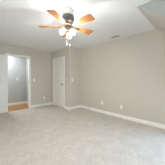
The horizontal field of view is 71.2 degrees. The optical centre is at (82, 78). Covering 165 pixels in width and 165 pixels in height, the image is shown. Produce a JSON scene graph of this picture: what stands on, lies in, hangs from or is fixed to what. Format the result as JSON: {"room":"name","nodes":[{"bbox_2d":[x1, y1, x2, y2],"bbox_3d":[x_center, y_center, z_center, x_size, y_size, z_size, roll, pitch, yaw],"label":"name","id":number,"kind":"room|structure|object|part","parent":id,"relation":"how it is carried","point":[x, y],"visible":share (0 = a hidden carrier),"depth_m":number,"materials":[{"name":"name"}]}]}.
{"room":"empty bedroom","nodes":[
{"label":"empty bedroom","id":0,"kind":"room"},
{"bbox_2d":[8,56,25,103],"bbox_3d":[-3.709,-0.012,4.754,2.580,2.440,0.120,0,0,-45],"label":"wall","id":1,"kind":"structure","parent":0,"point":[16,65],"depth_m":5.32,"materials":[{"name":"grey paint"}]},
{"bbox_2d":[8,101,25,105],"bbox_3d":[-3.662,1.158,4.706,2.580,0.100,0.014,0,0,-45],"label":"baseboard","id":2,"kind":"structure","parent":1,"relation":"attached to","point":[24,102],"depth_m":5.32,"materials":[{"name":"white paint"}]},
{"bbox_2d":[0,43,51,104],"bbox_3d":[-2.759,-0.012,4.174,4.960,2.440,0.120,0,0,-45],"label":"wall","id":3,"kind":"structure","parent":0,"point":[41,61],"depth_m":4.95,"materials":[{"name":"beige paint"}]},
{"bbox_2d":[0,54,7,112],"bbox_3d":[-2.919,0.181,3.839,0.165,2.030,0.754,0,0,43],"label":"door","id":4,"kind":"structure","parent":3,"relation":"in","point":[3,58],"depth_m":4.01,"materials":[{"name":"white paint"}]},
{"bbox_2d":[5,53,30,107],"bbox_3d":[-2.474,0.152,4.442,0.884,2.111,0.138,0,0,-45],"label":"trim","id":5,"kind":"structure","parent":3,"relation":"attached to","point":[8,54],"depth_m":4.67,"materials":[{"name":"white paint"}]},
{"bbox_2d":[31,102,51,107],"bbox_3d":[-1.779,1.158,5.044,0.952,0.100,0.014,0,0,-45],"label":"baseboard","id":6,"kind":"structure","parent":3,"relation":"attached to","point":[44,104],"depth_m":4.99,"materials":[{"name":"white paint"}]},
{"bbox_2d":[26,58,27,101],"bbox_3d":[-2.410,-0.012,5.359,0.120,2.440,1.080,0,0,-45],"label":"wall","id":7,"kind":"structure","parent":0,"point":[26,58],"depth_m":5.49,"materials":[{"name":"grey paint"}]},
{"bbox_2d":[52,47,66,106],"bbox_3d":[-0.977,-0.012,4.993,0.120,2.440,1.213,0,0,-45],"label":"wall","id":8,"kind":"structure","parent":0,"point":[62,52],"depth_m":4.70,"materials":[{"name":"beige paint"}]},
{"bbox_2d":[54,58,62,106],"bbox_3d":[-1.022,0.182,4.984,0.165,2.032,0.784,0,0,-45],"label":"door","id":9,"kind":"structure","parent":8,"relation":"in","point":[58,64],"depth_m":4.97,"materials":[{"name":"white paint"}]},
{"bbox_2d":[53,56,64,107],"bbox_3d":[-0.998,0.152,5.001,0.138,2.111,0.912,0,0,-45],"label":"trim","id":10,"kind":"structure","parent":8,"relation":"attached to","point":[63,57],"depth_m":4.67,"materials":[{"name":"white paint"}]},
{"bbox_2d":[67,47,79,106],"bbox_3d":[-0.347,-0.012,4.677,0.575,2.440,0.120,0,0,-45],"label":"wall","id":11,"kind":"structure","parent":0,"point":[73,54],"depth_m":4.58,"materials":[{"name":"beige paint"}]},
{"bbox_2d":[69,105,79,109],"bbox_3d":[-0.305,1.158,4.625,0.589,0.100,0.014,0,0,-45],"label":"baseboard","id":12,"kind":"structure","parent":11,"relation":"attached to","point":[77,106],"depth_m":4.60,"materials":[{"name":"white paint"}]},
{"bbox_2d":[0,0,154,51],"bbox_3d":[-0.455,-1.282,1.832,4.960,0.100,6.690,0,0,-45],"label":"ceiling","id":13,"kind":"structure","parent":0,"point":[20,20],"depth_m":2.53,"materials":[{"name":"white paint"}]},
{"bbox_2d":[38,7,94,45],"bbox_3d":[-0.235,-0.907,2.081,1.040,0.650,1.029,0,0,-45],"label":"ceiling fan","id":14,"kind":"object","parent":13,"relation":"hanging from","point":[67,18],"visible":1,"depth_m":2.00,"materials":[{"name":"brown wood"}]},
{"bbox_3d":[-0.614,-0.945,2.101,0.360,0.006,0.156,0,12,2],"label":"blade","id":15,"kind":"part","parent":14,"relation":"part of","materials":[{"name":"brown wood"}]},
{"bbox_3d":[-0.383,-0.945,1.753,0.156,0.006,0.360,13,4,20],"label":"blade","id":16,"kind":"part","parent":14,"relation":"part of","materials":[{"name":"brown wood"}]},
{"bbox_3d":[0.036,-0.945,2.283,0.360,0.006,0.156,0,-12,-34],"label":"blade","id":17,"kind":"part","parent":14,"relation":"part of","materials":[{"name":"brown wood"}]},
{"bbox_3d":[0.019,-0.945,1.866,0.360,0.006,0.156,0,-12,38],"label":"blade","id":18,"kind":"part","parent":14,"relation":"part of","materials":[{"name":"brown wood"}]},
{"bbox_2d":[0,103,164,164],"bbox_3d":[-0.834,1.258,2.217,4.960,0.100,7.770,0,0,-45],"label":"floor","id":19,"kind":"structure","parent":0,"point":[51,134],"depth_m":2.32,"materials":[{"name":"beige carpet"}]},
{"bbox_2d":[80,29,164,124],"bbox_3d":[1.312,-0.012,3.486,0.120,2.440,6.570,0,0,-45],"label":"wall","id":20,"kind":"structure","parent":0,"point":[128,72],"depth_m":3.37,"materials":[{"name":"beige paint"}]},
{"bbox_2d":[80,105,164,128],"bbox_3d":[1.690,1.158,3.007,0.014,0.100,5.118,0,0,-45],"label":"baseboard","id":21,"kind":"structure","parent":20,"relation":"attached to","point":[153,124],"depth_m":3.35,"materials":[{"name":"white paint"}]},
{"bbox_2d":[137,0,164,32],"bbox_3d":[2.209,-0.311,1.585,1.268,1.842,2.362,0,0,-45],"label":"ceiling","id":22,"kind":"structure","parent":0,"point":[158,21],"depth_m":1.88,"materials":[{"name":"beige paint"}]}
]}

